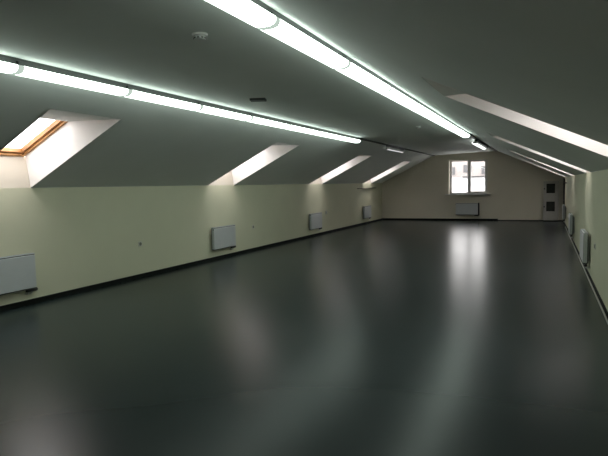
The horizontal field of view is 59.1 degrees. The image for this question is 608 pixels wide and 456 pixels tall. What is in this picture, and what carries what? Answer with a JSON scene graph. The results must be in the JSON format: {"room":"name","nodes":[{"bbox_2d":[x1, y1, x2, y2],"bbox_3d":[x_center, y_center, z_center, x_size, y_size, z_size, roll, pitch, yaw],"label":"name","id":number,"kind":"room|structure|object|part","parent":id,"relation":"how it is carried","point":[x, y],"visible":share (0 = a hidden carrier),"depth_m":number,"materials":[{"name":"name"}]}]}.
{"room":"empty attic room","nodes":[
{"label":"empty attic room","id":0,"kind":"room"},
{"bbox_2d":[0,183,381,305],"bbox_3d":[-2.129,-0.079,10.859,0.250,1.554,26.020,1,5,24],"label":"wall","id":1,"kind":"structure","parent":0,"point":[78,237],"depth_m":9.21,"materials":[{"name":"beige paint"}]},
{"bbox_2d":[0,253,37,295],"bbox_3d":[-3.776,0.633,6.771,0.104,0.544,0.886,1,5,24],"label":"radiator","id":2,"kind":"object","parent":1,"relation":"attached to","point":[17,272],"visible":1,"depth_m":6.88,"materials":[{"name":"metal"}]},
{"bbox_2d":[0,253,34,258],"bbox_3d":[-3.768,0.368,6.738,0.060,0.012,0.841,1,5,24],"label":"grille","id":3,"kind":"object","parent":2,"relation":"attached to","point":[27,255],"depth_m":6.91,"materials":[{"name":"metal"}]},
{"bbox_2d":[0,218,382,311],"bbox_3d":[-1.992,0.662,10.863,0.016,0.070,26.020,1,5,24],"label":"baseboard","id":4,"kind":"structure","parent":1,"relation":"attached to","point":[121,280],"depth_m":9.16,"materials":[{"name":"plastic"}]},
{"bbox_2d":[211,225,235,249],"bbox_3d":[-1.707,0.228,11.375,0.104,0.544,0.886,1,5,24],"label":"radiator","id":5,"kind":"object","parent":1,"relation":"attached to","point":[222,237],"visible":1,"depth_m":11.28,"materials":[{"name":"white metal"}]},
{"bbox_2d":[309,212,321,229],"bbox_3d":[0.338,-0.172,15.926,0.104,0.544,0.886,1,5,24],"label":"radiator","id":6,"kind":"object","parent":1,"relation":"attached to","point":[315,219],"visible":1,"depth_m":15.80,"materials":[{"name":"white metal"}]},
{"bbox_2d":[363,205,370,218],"bbox_3d":[2.411,-0.577,20.540,0.104,0.544,0.886,1,5,24],"label":"radiator","id":7,"kind":"object","parent":1,"relation":"attached to","point":[366,209],"visible":1,"depth_m":20.38,"materials":[{"name":"white metal"}]},
{"bbox_2d":[0,72,431,187],"bbox_3d":[-1.072,-1.409,10.267,2.191,1.145,26.020,1,5,24],"label":"ceiling","id":8,"kind":"structure","parent":0,"point":[155,144],"depth_m":8.09,"materials":[{"name":"paint"}]},
{"bbox_2d":[0,109,123,187],"bbox_3d":[-3.190,-0.957,6.357,1.744,0.943,1.107,1,5,24],"label":"window","id":9,"kind":"structure","parent":8,"relation":"attached to","point":[70,132],"depth_m":6.87,"materials":[{"name":"paint"}]},
{"bbox_3d":[-3.561,-1.171,6.505,0.845,0.456,0.937,1,5,24],"label":"sash","id":10,"kind":"part","parent":9,"relation":"part of","materials":[{"name":"brown wood"}]},
{"bbox_3d":[-3.558,-1.164,6.504,0.923,0.518,1.007,1,5,24],"label":"frame","id":11,"kind":"part","parent":9,"relation":"part of","materials":[{"name":"brown wood"}]},
{"bbox_2d":[208,142,298,184],"bbox_3d":[-1.090,-1.367,11.031,1.744,0.943,1.107,1,5,24],"label":"window","id":12,"kind":"structure","parent":8,"relation":"attached to","point":[276,150],"depth_m":11.50,"materials":[{"name":"paint"}]},
{"bbox_2d":[309,154,371,183],"bbox_3d":[1.010,-1.778,15.704,1.744,0.943,1.107,1,5,24],"label":"window","id":13,"kind":"structure","parent":8,"relation":"attached to","point":[361,157],"depth_m":16.15,"materials":[{"name":"paint"}]},
{"bbox_2d":[365,160,411,182],"bbox_3d":[3.110,-2.189,20.378,1.744,0.943,1.107,1,5,24],"label":"window","id":14,"kind":"structure","parent":8,"relation":"attached to","point":[405,162],"depth_m":20.83,"materials":[{"name":"paint"}]},
{"bbox_2d":[0,0,492,154],"bbox_3d":[1.023,-1.954,9.278,2.427,0.167,26.020,1,5,24],"label":"ceiling","id":15,"kind":"structure","parent":0,"point":[150,44],"depth_m":4.87,"materials":[{"name":"paint"}]},
{"bbox_2d":[192,32,207,41],"bbox_3d":[-0.788,-1.447,4.066,0.120,0.048,0.120,1,5,24],"label":"smoke detector","id":16,"kind":"object","parent":15,"relation":"attached to","point":[197,36],"visible":1,"depth_m":4.03,"materials":[{"name":"white plastic"}]},
{"bbox_2d":[0,54,434,155],"bbox_3d":[0.869,-2.059,11.867,0.090,0.020,21.420,1,5,24],"label":"track","id":17,"kind":"object","parent":15,"relation":"attached to","point":[1,55],"visible":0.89,"depth_m":6.22,"materials":[{"name":"grey metal"}]},
{"bbox_2d":[0,57,20,73],"bbox_3d":[-2.703,-1.297,3.919,0.182,0.106,1.287,1,5,24],"label":"ceiling light","id":18,"kind":"object","parent":17,"relation":"attached to","point":[9,66],"visible":1,"depth_m":4.41,"materials":[{"name":"white plastic"}]},
{"bbox_2d":[0,61,17,72],"bbox_3d":[-2.702,-1.276,3.920,0.180,0.060,1.235,1,5,24],"label":"diffuser","id":19,"kind":"object","parent":18,"relation":"attached to","point":[5,66],"depth_m":4.39,"materials":[{"name":"white plastic"}]},
{"bbox_2d":[11,61,129,95],"bbox_3d":[-2.174,-1.400,5.096,0.182,0.106,1.287,1,5,24],"label":"ceiling light","id":20,"kind":"object","parent":17,"relation":"attached to","point":[28,70],"visible":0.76,"depth_m":4.97,"materials":[{"name":"white plastic"}]},
{"bbox_2d":[122,86,201,110],"bbox_3d":[-1.645,-1.504,6.274,0.182,0.106,1.287,1,5,24],"label":"ceiling light","id":21,"kind":"object","parent":17,"relation":"attached to","point":[135,93],"visible":0.81,"depth_m":6.17,"materials":[{"name":"white plastic"}]},
{"bbox_2d":[197,102,251,120],"bbox_3d":[-1.116,-1.607,7.451,0.182,0.106,1.287,1,5,24],"label":"ceiling light","id":22,"kind":"object","parent":17,"relation":"attached to","point":[206,108],"visible":0.84,"depth_m":7.35,"materials":[{"name":"white plastic"}]},
{"bbox_2d":[248,114,289,128],"bbox_3d":[-0.587,-1.711,8.629,0.182,0.106,1.287,1,5,24],"label":"ceiling light","id":23,"kind":"object","parent":17,"relation":"attached to","point":[255,118],"visible":0.79,"depth_m":8.55,"materials":[{"name":"white plastic"}]},
{"bbox_2d":[286,122,318,134],"bbox_3d":[-0.058,-1.814,9.806,0.182,0.106,1.287,1,5,24],"label":"ceiling light","id":24,"kind":"object","parent":17,"relation":"attached to","point":[295,127],"visible":0.82,"depth_m":9.73,"materials":[{"name":"white plastic"}]},
{"bbox_2d":[288,125,317,133],"bbox_3d":[-0.057,-1.793,9.808,0.180,0.060,1.235,1,5,24],"label":"diffuser","id":25,"kind":"object","parent":24,"relation":"attached to","point":[299,128],"depth_m":9.78,"materials":[{"name":"white plastic"}]},
{"bbox_2d":[315,129,341,138],"bbox_3d":[0.471,-1.917,10.984,0.182,0.106,1.287,1,5,24],"label":"ceiling light","id":26,"kind":"object","parent":17,"relation":"attached to","point":[323,133],"visible":0.77,"depth_m":10.90,"materials":[{"name":"white plastic"}]},
{"bbox_2d":[338,134,360,142],"bbox_3d":[1.000,-2.021,12.161,0.182,0.106,1.287,1,5,24],"label":"ceiling light","id":27,"kind":"object","parent":17,"relation":"attached to","point":[344,137],"visible":0.79,"depth_m":12.11,"materials":[{"name":"white plastic"}]},
{"bbox_2d":[386,145,403,152],"bbox_3d":[2.740,-2.351,16.049,0.053,0.128,2.000,1,5,24],"label":"ceiling light","id":28,"kind":"object","parent":17,"relation":"attached to","point":[387,146],"visible":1,"depth_m":15.94,"materials":[{"name":"white plastic"}]},
{"bbox_2d":[205,0,277,28],"bbox_3d":[-0.545,-1.332,2.938,0.182,0.106,1.422,1,5,24],"label":"ceiling light","id":29,"kind":"object","parent":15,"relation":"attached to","point":[251,12],"visible":1,"depth_m":3.31,"materials":[{"name":"white plastic"}]},
{"bbox_2d":[250,98,266,101],"bbox_3d":[-0.594,-1.659,6.940,0.200,0.028,0.140,-1,4,4],"label":"ceiling vent","id":30,"kind":"object","parent":15,"relation":"in","point":[251,99],"visible":1,"depth_m":6.89,"materials":[{"name":"black metal"}]},
{"bbox_2d":[254,0,497,151],"bbox_3d":[3.031,-2.094,10.893,0.090,0.020,21.420,1,5,24],"label":"track","id":31,"kind":"object","parent":15,"relation":"attached to","point":[257,1],"visible":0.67,"depth_m":4.83,"materials":[{"name":"grey metal"}]},
{"bbox_2d":[257,12,349,68],"bbox_3d":[0.040,-1.446,4.238,0.182,0.106,1.422,1,5,24],"label":"ceiling light","id":32,"kind":"object","parent":31,"relation":"attached to","point":[286,32],"visible":0.83,"depth_m":4.08,"materials":[{"name":"white plastic"}]},
{"bbox_2d":[335,57,390,92],"bbox_3d":[0.624,-1.560,5.538,0.182,0.106,1.422,1,5,24],"label":"ceiling light","id":33,"kind":"object","parent":31,"relation":"attached to","point":[354,71],"visible":0.8,"depth_m":5.41,"materials":[{"name":"white plastic"}]},
{"bbox_2d":[378,83,417,107],"bbox_3d":[1.208,-1.674,6.838,0.182,0.106,1.422,1,5,24],"label":"ceiling light","id":34,"kind":"object","parent":31,"relation":"attached to","point":[394,94],"visible":0.77,"depth_m":6.74,"materials":[{"name":"white plastic"}]},
{"bbox_2d":[409,100,436,118],"bbox_3d":[1.792,-1.789,8.139,0.182,0.106,1.422,1,5,24],"label":"ceiling light","id":35,"kind":"object","parent":31,"relation":"attached to","point":[420,109],"visible":0.83,"depth_m":8.04,"materials":[{"name":"white plastic"}]},
{"bbox_2d":[427,112,450,126],"bbox_3d":[2.376,-1.903,9.439,0.182,0.106,1.422,1,5,24],"label":"ceiling light","id":36,"kind":"object","parent":31,"relation":"attached to","point":[439,120],"visible":0.77,"depth_m":9.38,"materials":[{"name":"white plastic"}]},
{"bbox_2d":[442,121,460,132],"bbox_3d":[2.960,-2.017,10.739,0.182,0.106,1.422,1,5,24],"label":"ceiling light","id":37,"kind":"object","parent":31,"relation":"attached to","point":[452,127],"visible":0.82,"depth_m":10.67,"materials":[{"name":"white plastic"}]},
{"bbox_2d":[444,124,460,132],"bbox_3d":[2.961,-1.996,10.741,0.180,0.060,1.370,1,5,24],"label":"diffuser","id":38,"kind":"object","parent":37,"relation":"attached to","point":[452,127],"depth_m":10.71,"materials":[{"name":"white plastic"}]},
{"bbox_2d":[456,128,469,137],"bbox_3d":[3.545,-2.131,12.039,0.182,0.106,1.422,1,5,24],"label":"ceiling light","id":39,"kind":"object","parent":31,"relation":"attached to","point":[462,133],"visible":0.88,"depth_m":12.05,"materials":[{"name":"white plastic"}]},
{"bbox_2d":[472,139,487,149],"bbox_3d":[5.223,-2.456,15.859,0.149,0.127,2.900,1,5,24],"label":"ceiling light","id":40,"kind":"object","parent":31,"relation":"attached to","point":[476,140],"visible":1,"depth_m":15.61,"materials":[{"name":"white plastic"}]},
{"bbox_2d":[0,220,607,455],"bbox_3d":[1.154,0.800,9.461,7.507,0.120,26.620,1,5,24],"label":"floor","id":41,"kind":"structure","parent":0,"point":[382,337],"depth_m":4.76,"materials":[{"name":"grey laminate"}]},
{"bbox_2d":[565,226,607,323],"bbox_3d":[3.702,0.885,6.773,0.022,0.022,23.200,1,5,24],"label":"cable conduit","id":42,"kind":"object","parent":41,"relation":"on","point":[603,312],"visible":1,"depth_m":7.47,"materials":[{"name":"plastic"}]},
{"bbox_2d":[260,0,607,176],"bbox_3d":[3.213,-1.415,8.341,2.349,1.149,26.020,1,5,24],"label":"ceiling","id":43,"kind":"structure","parent":0,"point":[544,60],"depth_m":2.51,"materials":[{"name":"paint"}]},
{"bbox_2d":[422,77,607,156],"bbox_3d":[1.890,-0.923,4.308,1.663,0.854,1.106,1,5,24],"label":"window","id":44,"kind":"structure","parent":43,"relation":"attached to","point":[530,122],"depth_m":4.78,"materials":[{"name":"paint"}]},
{"bbox_2d":[489,133,589,172],"bbox_3d":[3.990,-1.334,8.982,1.663,0.854,1.106,1,5,24],"label":"window","id":45,"kind":"structure","parent":43,"relation":"attached to","point":[492,135],"depth_m":9.43,"materials":[{"name":"paint"}]},
{"bbox_2d":[509,150,573,175],"bbox_3d":[6.090,-1.745,13.655,1.663,0.854,1.106,1,5,24],"label":"window","id":46,"kind":"structure","parent":43,"relation":"attached to","point":[509,150],"depth_m":14.11,"materials":[{"name":"paint"}]},
{"bbox_2d":[517,157,565,176],"bbox_3d":[8.189,-2.155,18.329,1.663,0.854,1.106,1,5,24],"label":"window","id":47,"kind":"structure","parent":43,"relation":"attached to","point":[517,157],"depth_m":18.77,"materials":[{"name":"paint"}]},
{"bbox_2d":[382,151,563,219],"bbox_3d":[6.511,-1.652,21.340,6.907,2.686,0.350,1,5,24],"label":"wall","id":48,"kind":"structure","parent":0,"point":[515,186],"depth_m":21.06,"materials":[{"name":"beige paint"}]},
{"bbox_2d":[455,203,478,216],"bbox_3d":[6.456,-0.718,21.196,0.914,0.550,0.104,1,5,24],"label":"radiator","id":49,"kind":"object","parent":48,"relation":"attached to","point":[461,208],"visible":1,"depth_m":21.14,"materials":[{"name":"white metal"}]},
{"bbox_2d":[445,159,490,194],"bbox_3d":[6.478,-1.995,21.187,1.725,1.375,0.380,1,5,24],"label":"window","id":50,"kind":"structure","parent":48,"relation":"in","point":[469,192],"depth_m":21.25,"materials":[{"name":"plastic"}]},
{"bbox_3d":[6.477,-1.327,21.208,1.725,0.040,0.310,1,5,24],"label":"sill","id":51,"kind":"part","parent":50,"relation":"part of","materials":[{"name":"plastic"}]},
{"bbox_3d":[6.867,-2.029,21.163,0.635,1.280,0.070,1,5,24],"label":"sash","id":52,"kind":"part","parent":50,"relation":"part of","materials":[{"name":"glass"}]},
{"bbox_2d":[383,218,562,220],"bbox_3d":[6.463,-0.336,21.276,6.875,0.075,0.016,1,5,24],"label":"baseboard","id":53,"kind":"structure","parent":48,"relation":"attached to","point":[383,218],"depth_m":21.49,"materials":[{"name":"plastic"}]},
{"bbox_2d":[543,181,558,220],"bbox_3d":[9.146,-1.007,19.860,0.515,1.450,0.264,1,5,24],"label":"door","id":54,"kind":"structure","parent":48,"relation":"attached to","point":[551,188],"depth_m":19.78,"materials":[{"name":"paint"}]},
{"bbox_3d":[9.118,-0.651,19.810,0.491,0.710,0.022,1,5,24],"label":"door","id":55,"kind":"part","parent":54,"relation":"part of","materials":[{"name":"paint"}]},
{"bbox_3d":[9.105,-0.796,19.807,0.290,0.360,0.006,1,5,24],"label":"glass pane","id":56,"kind":"part","parent":54,"relation":"part of","materials":[{"name":"black glass"}]},
{"bbox_3d":[9.091,-1.459,19.755,0.290,0.350,0.006,1,5,24],"label":"glass pane","id":57,"kind":"part","parent":54,"relation":"part of","materials":[{"name":"black glass"}]},
{"bbox_3d":[9.103,-1.359,19.754,0.491,0.690,0.022,1,5,24],"label":"door","id":58,"kind":"part","parent":54,"relation":"part of","materials":[{"name":"paint"}]},
{"bbox_2d":[564,169,607,310],"bbox_3d":[4.401,-0.021,7.930,0.250,1.617,26.020,1,5,24],"label":"wall","id":59,"kind":"structure","parent":0,"point":[586,195],"depth_m":7.69,"materials":[{"name":"beige paint"}]},
{"bbox_2d":[562,204,565,220],"bbox_3d":[8.619,-0.492,17.765,0.104,0.544,0.886,1,5,24],"label":"radiator","id":60,"kind":"object","parent":59,"relation":"attached to","point":[563,205],"visible":0.96,"depth_m":17.41,"materials":[{"name":"white metal"}]},
{"bbox_2d":[563,178,564,222],"bbox_3d":[9.358,-1.002,19.353,0.068,1.580,0.940,1,5,24],"label":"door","id":61,"kind":"structure","parent":59,"relation":"in","point":[563,178],"depth_m":18.98,"materials":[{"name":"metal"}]},
{"bbox_2d":[568,213,574,237],"bbox_3d":[6.433,-0.065,12.900,0.104,0.544,0.886,1,5,24],"label":"radiator","id":62,"kind":"object","parent":59,"relation":"attached to","point":[571,219],"visible":1,"depth_m":12.58,"materials":[{"name":"white metal"}]},
{"bbox_3d":[6.398,-0.097,12.921,0.022,0.436,0.840,1,5,24],"label":"panel","id":63,"kind":"part","parent":62,"relation":"part of","materials":[{"name":"metal"}]},
{"bbox_2d":[580,229,589,267],"bbox_3d":[4.473,0.319,8.536,0.104,0.544,0.886,1,5,24],"label":"radiator","id":64,"kind":"object","parent":59,"relation":"attached to","point":[584,237],"visible":1,"depth_m":8.19,"materials":[{"name":"white metal"}]},
{"bbox_3d":[4.437,0.286,8.557,0.022,0.436,0.840,1,5,24],"label":"panel","id":65,"kind":"part","parent":64,"relation":"part of","materials":[{"name":"metal"}]},
{"bbox_3d":[4.490,0.290,8.533,0.012,0.430,0.816,1,5,24],"label":"panel","id":66,"kind":"part","parent":64,"relation":"part of","materials":[{"name":"metal"}]},
{"bbox_2d":[564,222,607,318],"bbox_3d":[4.296,0.756,8.046,0.016,0.055,26.020,1,5,24],"label":"baseboard","id":67,"kind":"structure","parent":59,"relation":"attached to","point":[586,269],"depth_m":7.42,"materials":[{"name":"plastic"}]},
{"label":"outside","id":68,"kind":"structure","parent":0,"visible":0},
{"bbox_3d":[29.435,4.854,65.838,120.000,0.200,97.000,1,5,24],"label":"ground","id":69,"kind":"structure","parent":68,"visible":0},
{"bbox_2d":[452,161,484,177],"bbox_3d":[17.550,-1.793,62.345,18.800,14.100,12.800,1,5,24],"label":"apartment building","id":70,"kind":"structure","parent":69,"relation":"on","point":[459,169],"depth_m":55.65,"materials":[{"name":"metal"}]},
{"bbox_2d":[452,176,484,192],"bbox_3d":[13.114,0.601,52.396,16.100,11.070,6.100,1,5,24],"label":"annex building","id":71,"kind":"structure","parent":69,"relation":"on","point":[477,182],"depth_m":48.05,"materials":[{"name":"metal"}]}
]}

